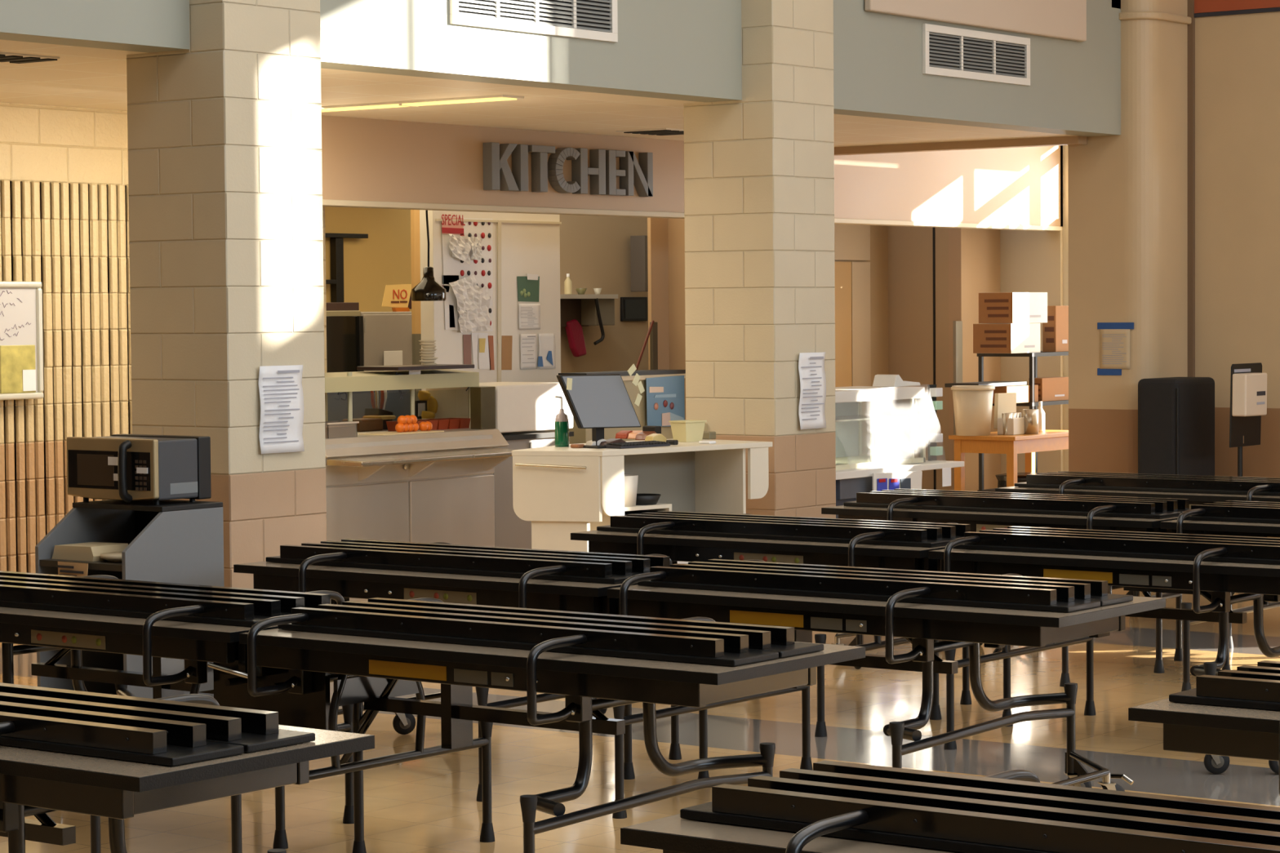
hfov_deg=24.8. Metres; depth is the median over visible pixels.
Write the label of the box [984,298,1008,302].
print
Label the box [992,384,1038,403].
carton
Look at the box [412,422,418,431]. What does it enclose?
orange
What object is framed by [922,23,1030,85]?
air vent
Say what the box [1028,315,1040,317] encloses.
print
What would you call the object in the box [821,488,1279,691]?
table
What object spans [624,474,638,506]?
plastic cup
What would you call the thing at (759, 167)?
column
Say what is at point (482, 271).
poster
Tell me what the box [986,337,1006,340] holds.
print
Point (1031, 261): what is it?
wall
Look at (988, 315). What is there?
print
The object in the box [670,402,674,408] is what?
picture
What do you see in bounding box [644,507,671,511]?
shelf
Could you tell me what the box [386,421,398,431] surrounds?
bin
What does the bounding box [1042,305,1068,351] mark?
carton
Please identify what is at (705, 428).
receipt printer
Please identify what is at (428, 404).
sneeze guard
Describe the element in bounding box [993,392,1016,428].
box
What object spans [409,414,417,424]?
orange
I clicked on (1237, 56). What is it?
wall
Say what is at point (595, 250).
wall
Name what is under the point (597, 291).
bowl
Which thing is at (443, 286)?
paper
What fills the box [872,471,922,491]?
menu board
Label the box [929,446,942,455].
tub
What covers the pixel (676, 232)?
wall
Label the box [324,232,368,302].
shelf bracket
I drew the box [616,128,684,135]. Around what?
ceiling vent
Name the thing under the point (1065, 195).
trim
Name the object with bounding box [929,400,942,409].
tub
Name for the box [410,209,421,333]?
column
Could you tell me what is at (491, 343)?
paper
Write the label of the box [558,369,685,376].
countertop
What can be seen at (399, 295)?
sign card
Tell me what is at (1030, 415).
tin can
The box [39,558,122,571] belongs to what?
shelf
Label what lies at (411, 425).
orange
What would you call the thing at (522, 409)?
serving counter
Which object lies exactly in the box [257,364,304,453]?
notice
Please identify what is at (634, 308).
picture
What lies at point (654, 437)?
snack packet
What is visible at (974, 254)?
wall
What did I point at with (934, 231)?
trim
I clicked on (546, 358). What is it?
notice
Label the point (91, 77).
ceiling
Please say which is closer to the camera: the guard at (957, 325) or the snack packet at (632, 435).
the snack packet at (632, 435)
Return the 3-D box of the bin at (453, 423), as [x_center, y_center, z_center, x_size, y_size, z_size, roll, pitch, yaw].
[-1.234,-0.017,18.425,0.170,0.062,0.098,1,3,37]
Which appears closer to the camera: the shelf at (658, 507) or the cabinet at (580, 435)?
the shelf at (658, 507)
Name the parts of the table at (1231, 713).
bench seat, bench arm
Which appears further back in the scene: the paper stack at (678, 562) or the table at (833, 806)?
the paper stack at (678, 562)
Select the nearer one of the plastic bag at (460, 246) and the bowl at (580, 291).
the plastic bag at (460, 246)
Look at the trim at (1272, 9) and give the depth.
19.64 m
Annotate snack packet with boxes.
[585,439,606,445]
[600,438,626,445]
[615,430,632,439]
[626,430,642,439]
[635,431,656,439]
[644,433,666,441]
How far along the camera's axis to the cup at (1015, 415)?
21.92 m
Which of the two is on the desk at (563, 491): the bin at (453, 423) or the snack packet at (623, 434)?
the snack packet at (623, 434)
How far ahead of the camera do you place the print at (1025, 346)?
22.90 m
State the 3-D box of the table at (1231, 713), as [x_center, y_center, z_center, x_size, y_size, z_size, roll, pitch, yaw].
[2.807,1.043,6.254,3.620,0.806,1.222,1,3,37]
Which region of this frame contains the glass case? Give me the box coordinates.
[835,386,925,470]
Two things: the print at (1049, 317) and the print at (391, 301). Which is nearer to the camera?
the print at (391, 301)
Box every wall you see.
[0,0,1120,136]
[0,102,327,573]
[321,115,1062,226]
[324,206,411,311]
[412,333,422,419]
[419,209,888,431]
[559,214,648,373]
[667,217,685,420]
[834,135,1087,155]
[948,227,1000,491]
[1000,145,1063,474]
[1067,0,1187,473]
[1195,7,1279,477]
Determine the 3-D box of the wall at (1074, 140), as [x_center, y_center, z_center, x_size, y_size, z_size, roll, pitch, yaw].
[2.075,-2.423,20.291,2.264,0.995,0.120,1,3,37]
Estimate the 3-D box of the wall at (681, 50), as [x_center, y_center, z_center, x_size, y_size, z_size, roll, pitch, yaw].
[-1.573,-3.738,13.279,0.250,4.142,15.630,1,3,37]
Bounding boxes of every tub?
[324,421,359,438]
[668,419,706,442]
[929,387,942,396]
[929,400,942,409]
[929,433,942,442]
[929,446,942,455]
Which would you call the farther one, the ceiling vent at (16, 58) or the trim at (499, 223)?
the trim at (499, 223)
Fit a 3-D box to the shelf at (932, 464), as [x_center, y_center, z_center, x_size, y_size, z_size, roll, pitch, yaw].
[1.680,0.242,18.224,0.480,0.034,0.560,1,3,37]
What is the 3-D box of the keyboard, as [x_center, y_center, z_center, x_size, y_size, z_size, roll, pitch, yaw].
[-0.013,0.094,15.139,0.120,0.026,0.380,2,3,43]
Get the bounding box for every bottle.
[555,395,568,447]
[564,273,572,294]
[1038,401,1044,431]
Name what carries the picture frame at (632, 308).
attached to the wall at (595, 250)
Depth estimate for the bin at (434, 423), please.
18.23 m
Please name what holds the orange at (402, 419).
on the orange at (406, 426)
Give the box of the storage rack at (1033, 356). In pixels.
[977,351,1068,492]
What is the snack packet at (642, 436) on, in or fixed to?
on the desk at (563, 491)
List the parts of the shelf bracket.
shelf arm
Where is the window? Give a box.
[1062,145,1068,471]
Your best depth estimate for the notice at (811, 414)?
16.18 m
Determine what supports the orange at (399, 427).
on the serving tray at (383, 433)
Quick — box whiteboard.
[0,280,44,399]
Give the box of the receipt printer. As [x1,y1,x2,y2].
[703,423,707,431]
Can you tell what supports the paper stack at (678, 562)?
on the desk at (563, 491)
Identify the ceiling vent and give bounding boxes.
[0,51,60,63]
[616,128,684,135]
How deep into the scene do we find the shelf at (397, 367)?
17.99 m
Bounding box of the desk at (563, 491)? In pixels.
[511,438,772,564]
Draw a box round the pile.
[872,374,920,386]
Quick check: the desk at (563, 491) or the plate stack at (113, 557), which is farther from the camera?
the desk at (563, 491)
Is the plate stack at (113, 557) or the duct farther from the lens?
the duct
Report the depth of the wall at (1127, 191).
19.63 m
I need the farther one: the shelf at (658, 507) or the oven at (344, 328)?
the oven at (344, 328)
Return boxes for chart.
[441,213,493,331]
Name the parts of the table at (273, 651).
frame, leg, bench arm, rail, bench seat, bench arm, latch handle, leg, frame, bench arm, leg, bench arm, leg, leg, frame, bench arm, leg, rail, bench seat, bench post, bench arm, frame, bench arm, bench post, bench seat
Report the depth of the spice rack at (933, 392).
18.34 m
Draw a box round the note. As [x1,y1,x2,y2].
[57,561,88,576]
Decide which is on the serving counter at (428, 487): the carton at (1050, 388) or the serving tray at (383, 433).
the serving tray at (383, 433)
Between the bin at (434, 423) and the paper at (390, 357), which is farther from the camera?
the paper at (390, 357)
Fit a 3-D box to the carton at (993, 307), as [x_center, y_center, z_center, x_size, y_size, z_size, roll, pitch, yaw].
[2.947,-0.938,22.996,0.308,0.241,0.558,1,3,37]
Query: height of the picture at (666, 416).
0.094 m
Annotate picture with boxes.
[460,270,464,275]
[480,232,484,238]
[625,299,645,319]
[653,402,658,409]
[662,412,671,426]
[663,400,667,407]
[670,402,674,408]
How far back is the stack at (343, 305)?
20.99 m
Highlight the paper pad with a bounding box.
[698,440,715,444]
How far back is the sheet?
18.05 m
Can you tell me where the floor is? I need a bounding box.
[0,587,1279,852]
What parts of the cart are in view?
panel, panel, panel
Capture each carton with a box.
[973,323,1039,353]
[978,292,1047,323]
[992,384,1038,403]
[1028,377,1068,401]
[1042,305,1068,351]
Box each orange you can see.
[395,422,404,432]
[397,415,407,424]
[403,422,408,431]
[404,415,412,424]
[407,422,413,431]
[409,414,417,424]
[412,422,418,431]
[418,422,428,431]
[426,421,432,431]
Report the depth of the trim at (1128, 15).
19.46 m
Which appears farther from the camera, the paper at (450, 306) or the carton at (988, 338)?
the carton at (988, 338)
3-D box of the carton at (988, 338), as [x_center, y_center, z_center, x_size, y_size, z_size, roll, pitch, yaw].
[2.893,-0.696,22.959,0.343,0.233,0.469,1,3,37]
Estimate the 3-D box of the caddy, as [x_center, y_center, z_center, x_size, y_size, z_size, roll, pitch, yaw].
[2.795,-0.021,21.910,0.140,0.163,0.208,1,3,37]
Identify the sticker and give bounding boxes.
[479,338,485,352]
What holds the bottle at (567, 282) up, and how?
on the wall shelf at (588, 309)
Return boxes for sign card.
[381,284,411,311]
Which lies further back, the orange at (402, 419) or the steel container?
the steel container
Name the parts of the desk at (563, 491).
panel, panel, panel, panel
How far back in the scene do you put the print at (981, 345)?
22.77 m
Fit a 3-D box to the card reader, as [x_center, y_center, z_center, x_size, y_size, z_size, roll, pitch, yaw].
[0.364,0.048,15.997,0.100,0.042,0.057,2,3,43]
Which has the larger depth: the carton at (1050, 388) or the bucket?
the carton at (1050, 388)
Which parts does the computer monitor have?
casing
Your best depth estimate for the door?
23.82 m
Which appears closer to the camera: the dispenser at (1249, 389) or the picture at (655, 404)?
the dispenser at (1249, 389)
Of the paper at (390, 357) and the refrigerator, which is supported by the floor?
the refrigerator
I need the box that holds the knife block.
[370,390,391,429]
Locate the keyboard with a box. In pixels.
[604,440,670,448]
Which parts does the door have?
transom panel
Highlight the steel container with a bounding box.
[470,386,495,429]
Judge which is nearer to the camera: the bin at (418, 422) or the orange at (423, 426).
the orange at (423, 426)
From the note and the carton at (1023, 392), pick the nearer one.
the note
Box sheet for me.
[942,467,951,486]
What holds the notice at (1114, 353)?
attached to the wall at (1127, 191)
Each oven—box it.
[66,434,211,505]
[326,310,366,372]
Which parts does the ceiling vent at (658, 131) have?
frame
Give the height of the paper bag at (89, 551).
0.058 m
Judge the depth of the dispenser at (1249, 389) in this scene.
18.78 m
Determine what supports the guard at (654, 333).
attached to the wall at (526, 247)
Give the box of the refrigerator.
[360,311,412,371]
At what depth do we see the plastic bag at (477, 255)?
20.09 m
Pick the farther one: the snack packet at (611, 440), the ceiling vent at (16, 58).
the snack packet at (611, 440)
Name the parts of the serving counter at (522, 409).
lid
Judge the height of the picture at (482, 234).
0.042 m
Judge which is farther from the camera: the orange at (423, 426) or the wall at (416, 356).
the wall at (416, 356)
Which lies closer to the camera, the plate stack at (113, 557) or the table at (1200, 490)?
the plate stack at (113, 557)
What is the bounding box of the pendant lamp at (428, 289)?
[411,209,446,301]
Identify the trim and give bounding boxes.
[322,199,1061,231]
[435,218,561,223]
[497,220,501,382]
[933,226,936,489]
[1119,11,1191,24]
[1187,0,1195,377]
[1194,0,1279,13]
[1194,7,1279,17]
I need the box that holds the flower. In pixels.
[520,288,530,297]
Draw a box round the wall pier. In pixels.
[888,226,949,490]
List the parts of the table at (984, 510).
bench post, bench arm, bench seat, leg, bench arm, frame, leg, leg, bench seat, leg, bench arm, leg, bench seat, frame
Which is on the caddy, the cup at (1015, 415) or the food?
the cup at (1015, 415)
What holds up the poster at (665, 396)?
attached to the cabinet at (580, 435)
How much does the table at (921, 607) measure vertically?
0.806 m
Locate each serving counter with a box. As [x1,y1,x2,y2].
[325,428,516,601]
[425,382,573,548]
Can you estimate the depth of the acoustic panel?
18.16 m
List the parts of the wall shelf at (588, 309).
plate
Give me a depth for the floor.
11.13 m
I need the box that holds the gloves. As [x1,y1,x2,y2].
[564,319,586,356]
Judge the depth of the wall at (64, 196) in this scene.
16.07 m
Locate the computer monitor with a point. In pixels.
(597, 402)
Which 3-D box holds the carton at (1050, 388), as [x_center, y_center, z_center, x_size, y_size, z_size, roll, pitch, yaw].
[3.276,-0.299,23.299,0.122,0.186,0.459,1,3,37]
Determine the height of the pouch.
0.072 m
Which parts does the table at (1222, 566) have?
bench arm, bench seat, leg, bench arm, frame, leg, leg, bench seat, bench arm, leg, leg, frame, leg, bench seat, rail, bench arm, frame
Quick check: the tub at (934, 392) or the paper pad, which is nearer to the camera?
the paper pad
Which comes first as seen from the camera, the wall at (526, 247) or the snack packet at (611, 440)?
the snack packet at (611, 440)
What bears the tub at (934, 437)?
in the spice rack at (933, 392)
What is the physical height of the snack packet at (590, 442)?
0.044 m
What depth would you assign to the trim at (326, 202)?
18.98 m
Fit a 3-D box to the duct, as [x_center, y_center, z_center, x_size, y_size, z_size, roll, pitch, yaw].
[0.010,-1.350,24.137,0.150,0.463,0.098,1,3,37]
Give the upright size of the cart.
0.950 m
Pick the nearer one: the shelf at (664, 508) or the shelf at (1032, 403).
the shelf at (664, 508)
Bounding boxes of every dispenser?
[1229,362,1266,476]
[1231,372,1266,416]
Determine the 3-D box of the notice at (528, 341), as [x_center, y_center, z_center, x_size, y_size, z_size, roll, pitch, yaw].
[-0.787,-0.530,20.617,0.008,0.250,0.185,1,3,37]
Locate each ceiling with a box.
[0,39,1072,146]
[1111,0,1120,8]
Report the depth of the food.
15.07 m
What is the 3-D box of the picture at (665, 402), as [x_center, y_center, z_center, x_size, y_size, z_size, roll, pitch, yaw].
[0.182,-0.163,20.823,0.001,0.051,0.052,1,3,37]
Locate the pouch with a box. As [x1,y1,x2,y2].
[642,426,661,434]
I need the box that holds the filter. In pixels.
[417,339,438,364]
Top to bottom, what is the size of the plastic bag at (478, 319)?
0.344 m
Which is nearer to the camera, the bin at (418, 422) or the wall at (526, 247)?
the bin at (418, 422)
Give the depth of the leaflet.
20.61 m
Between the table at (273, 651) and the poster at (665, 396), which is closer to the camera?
the table at (273, 651)
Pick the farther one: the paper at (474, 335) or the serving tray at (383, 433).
the paper at (474, 335)
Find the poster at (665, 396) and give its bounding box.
[645,375,684,426]
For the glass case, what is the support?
on the countertop at (849, 482)
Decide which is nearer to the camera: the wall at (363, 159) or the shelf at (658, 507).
the shelf at (658, 507)
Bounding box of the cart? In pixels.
[35,499,224,698]
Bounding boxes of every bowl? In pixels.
[575,288,586,294]
[593,288,601,293]
[635,493,661,505]
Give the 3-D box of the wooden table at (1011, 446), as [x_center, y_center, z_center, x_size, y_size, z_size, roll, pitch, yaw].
[2.905,0.424,22.190,0.570,0.750,1.200,1,3,37]
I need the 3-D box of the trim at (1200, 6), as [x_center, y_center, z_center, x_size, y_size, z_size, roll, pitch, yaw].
[4.924,-3.239,18.961,2.949,0.900,0.012,1,3,37]
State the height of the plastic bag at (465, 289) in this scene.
0.299 m
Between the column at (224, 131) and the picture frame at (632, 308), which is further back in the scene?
the picture frame at (632, 308)
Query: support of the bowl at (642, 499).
on the desk at (563, 491)
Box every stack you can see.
[100,551,121,562]
[326,302,359,311]
[677,561,690,564]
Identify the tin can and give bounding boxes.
[1022,408,1038,434]
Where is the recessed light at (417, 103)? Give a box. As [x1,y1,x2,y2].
[321,94,524,111]
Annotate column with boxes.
[126,0,326,588]
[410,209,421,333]
[683,0,835,518]
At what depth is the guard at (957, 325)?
23.81 m
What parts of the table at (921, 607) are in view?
bench arm, bench arm, bench seat, leg, frame, bench arm, leg, leg, bench arm, bench arm, leg, leg, frame, bench arm, leg, bench seat, rail, bench post, bench arm, frame, bench arm, bench post, lock lever, bench seat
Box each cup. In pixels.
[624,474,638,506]
[1001,413,1013,435]
[1010,412,1021,417]
[1013,413,1017,417]
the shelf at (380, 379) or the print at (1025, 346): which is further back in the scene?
the print at (1025, 346)
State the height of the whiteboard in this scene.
0.639 m
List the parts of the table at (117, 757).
bench arm, rail, frame, bench seat, bench arm, bench seat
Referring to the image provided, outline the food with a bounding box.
[570,444,584,448]
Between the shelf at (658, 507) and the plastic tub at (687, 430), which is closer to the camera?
the shelf at (658, 507)
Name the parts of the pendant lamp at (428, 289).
cord, lamp shade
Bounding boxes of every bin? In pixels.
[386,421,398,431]
[416,420,427,430]
[417,419,438,430]
[426,418,448,429]
[435,418,460,429]
[440,417,470,428]
[1137,377,1214,475]
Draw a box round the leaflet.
[516,273,539,302]
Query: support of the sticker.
attached to the paper at (484, 362)
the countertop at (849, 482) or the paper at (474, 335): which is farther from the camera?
the paper at (474, 335)
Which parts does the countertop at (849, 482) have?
wave panel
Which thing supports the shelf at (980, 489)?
attached to the storage rack at (1033, 356)
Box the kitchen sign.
[482,142,653,196]
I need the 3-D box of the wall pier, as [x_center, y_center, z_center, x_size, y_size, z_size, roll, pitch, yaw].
[2.355,-1.081,24.235,0.584,3.600,0.150,1,3,37]
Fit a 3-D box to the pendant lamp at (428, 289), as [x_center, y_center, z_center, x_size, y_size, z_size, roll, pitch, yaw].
[-1.393,-1.361,19.132,0.229,1.069,0.229,1,3,37]
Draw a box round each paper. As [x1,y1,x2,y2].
[383,351,402,365]
[442,275,458,284]
[442,284,449,292]
[448,305,455,327]
[462,334,471,364]
[471,333,478,368]
[477,333,491,368]
[488,335,494,369]
[501,335,512,369]
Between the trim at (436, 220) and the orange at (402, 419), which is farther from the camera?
the trim at (436, 220)
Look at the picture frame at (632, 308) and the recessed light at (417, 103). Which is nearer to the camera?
the recessed light at (417, 103)
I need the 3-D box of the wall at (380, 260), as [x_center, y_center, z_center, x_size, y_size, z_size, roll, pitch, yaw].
[-1.610,-0.735,23.868,0.200,3.000,11.700,1,3,37]
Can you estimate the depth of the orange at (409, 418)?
17.78 m
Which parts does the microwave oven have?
door glass, panel, door handle, rating plate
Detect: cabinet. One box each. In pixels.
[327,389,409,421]
[558,369,685,444]
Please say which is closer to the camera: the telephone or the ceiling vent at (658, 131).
the telephone
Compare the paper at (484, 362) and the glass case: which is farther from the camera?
the paper at (484, 362)
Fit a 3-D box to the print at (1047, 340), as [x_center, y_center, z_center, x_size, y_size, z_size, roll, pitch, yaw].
[3.277,-0.688,23.274,0.073,0.037,0.001,1,3,37]
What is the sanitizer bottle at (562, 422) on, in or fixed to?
on the desk at (563, 491)
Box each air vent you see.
[448,0,617,42]
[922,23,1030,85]
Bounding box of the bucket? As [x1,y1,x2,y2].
[951,385,995,435]
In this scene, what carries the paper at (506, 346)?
attached to the wall at (526, 247)
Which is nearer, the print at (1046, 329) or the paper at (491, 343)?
the paper at (491, 343)
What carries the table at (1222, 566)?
on the floor
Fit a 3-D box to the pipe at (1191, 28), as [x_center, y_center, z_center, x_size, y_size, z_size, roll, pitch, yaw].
[3.757,-2.616,19.850,0.040,7.000,0.035,1,3,37]
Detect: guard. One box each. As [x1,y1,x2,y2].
[324,364,479,427]
[649,321,657,369]
[953,320,962,490]
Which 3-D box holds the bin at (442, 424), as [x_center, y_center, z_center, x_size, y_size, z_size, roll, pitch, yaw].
[-1.297,-0.013,18.341,0.170,0.062,0.097,1,3,37]
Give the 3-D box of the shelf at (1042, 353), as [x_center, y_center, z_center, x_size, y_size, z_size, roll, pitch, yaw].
[3.161,-0.585,23.405,0.500,0.030,0.934,1,3,37]
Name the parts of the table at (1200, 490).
bench arm, bench post, bench seat, leg, bench arm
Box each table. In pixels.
[0,570,865,852]
[0,682,374,852]
[233,538,1165,818]
[570,511,1279,774]
[620,760,1279,852]
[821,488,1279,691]
[948,429,1068,490]
[995,471,1279,648]
[1128,660,1279,795]
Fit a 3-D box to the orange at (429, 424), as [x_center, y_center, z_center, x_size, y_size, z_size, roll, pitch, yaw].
[-1.308,-0.002,17.950,0.060,0.060,0.060,1,3,37]
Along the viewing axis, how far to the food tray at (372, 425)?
18.12 m
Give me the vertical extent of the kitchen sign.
0.294 m
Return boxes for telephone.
[666,440,678,444]
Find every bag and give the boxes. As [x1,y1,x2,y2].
[51,542,128,561]
[448,233,471,264]
[448,275,479,317]
[457,283,491,333]
[470,235,482,261]
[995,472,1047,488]
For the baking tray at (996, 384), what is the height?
0.030 m
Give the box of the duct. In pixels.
[630,235,648,291]
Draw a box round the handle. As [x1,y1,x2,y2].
[635,320,654,370]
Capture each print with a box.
[391,301,407,302]
[980,344,1006,347]
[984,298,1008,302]
[984,330,1006,333]
[986,306,1008,310]
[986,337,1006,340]
[987,314,1008,317]
[1024,345,1035,347]
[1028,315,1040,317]
[1044,327,1053,331]
[1045,337,1053,342]
[1047,315,1053,320]
[1062,339,1066,343]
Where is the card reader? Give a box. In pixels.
[702,431,715,439]
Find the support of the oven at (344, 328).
on the floor
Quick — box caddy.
[997,412,1024,435]
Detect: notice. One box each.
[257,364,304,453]
[518,303,540,329]
[520,333,537,369]
[537,333,555,368]
[798,351,826,429]
[1097,322,1133,375]
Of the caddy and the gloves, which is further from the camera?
the gloves
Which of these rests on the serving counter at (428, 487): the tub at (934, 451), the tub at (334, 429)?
the tub at (334, 429)
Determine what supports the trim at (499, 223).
attached to the wall at (526, 247)
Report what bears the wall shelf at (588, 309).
attached to the wall at (595, 250)
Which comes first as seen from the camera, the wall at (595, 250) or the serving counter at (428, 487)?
the serving counter at (428, 487)
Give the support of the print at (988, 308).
attached to the carton at (993, 307)
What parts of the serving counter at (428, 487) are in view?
kick plate, panel, apron panel, tray rail, panel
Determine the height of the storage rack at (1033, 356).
1.347 m
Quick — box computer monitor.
[556,364,644,448]
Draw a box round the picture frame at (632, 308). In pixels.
[620,297,647,320]
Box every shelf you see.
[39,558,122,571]
[324,368,479,392]
[356,364,474,370]
[560,293,617,345]
[624,502,671,511]
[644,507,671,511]
[905,460,964,471]
[977,351,1068,356]
[977,488,995,492]
[992,400,1068,406]
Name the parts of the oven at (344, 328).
door frame, handle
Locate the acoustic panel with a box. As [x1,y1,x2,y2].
[864,0,1086,41]
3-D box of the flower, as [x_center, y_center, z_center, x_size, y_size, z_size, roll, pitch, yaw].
[-0.811,-0.942,20.577,0.001,0.065,0.115,1,3,37]
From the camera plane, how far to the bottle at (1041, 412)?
22.38 m
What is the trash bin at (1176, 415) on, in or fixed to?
on the floor
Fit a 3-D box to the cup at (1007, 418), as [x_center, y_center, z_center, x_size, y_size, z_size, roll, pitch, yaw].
[2.758,-0.019,21.860,0.080,0.163,0.082,1,3,37]
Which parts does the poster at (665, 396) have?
white panel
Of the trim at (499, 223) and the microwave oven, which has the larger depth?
the trim at (499, 223)
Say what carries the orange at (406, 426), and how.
on the serving tray at (383, 433)
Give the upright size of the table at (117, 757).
0.806 m
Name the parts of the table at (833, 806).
bench arm, bench seat, bench arm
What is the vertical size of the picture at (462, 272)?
0.042 m
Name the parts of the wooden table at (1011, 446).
leg, leg, leg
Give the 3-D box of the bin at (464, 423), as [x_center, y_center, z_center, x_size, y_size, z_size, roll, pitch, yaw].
[-1.170,-0.021,18.510,0.170,0.062,0.099,1,3,37]
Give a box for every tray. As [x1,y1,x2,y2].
[356,421,382,431]
[359,430,444,435]
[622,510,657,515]
[944,381,1026,387]
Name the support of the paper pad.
on the desk at (563, 491)
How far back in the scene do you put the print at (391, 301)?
21.51 m
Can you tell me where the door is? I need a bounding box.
[834,223,871,386]
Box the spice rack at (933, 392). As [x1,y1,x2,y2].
[927,384,942,461]
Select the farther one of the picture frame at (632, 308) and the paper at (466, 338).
the picture frame at (632, 308)
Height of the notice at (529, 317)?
0.185 m
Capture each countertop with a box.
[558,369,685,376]
[835,460,964,518]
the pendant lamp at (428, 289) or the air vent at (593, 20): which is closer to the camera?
the air vent at (593, 20)
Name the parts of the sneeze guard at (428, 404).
post, glass pane, post, post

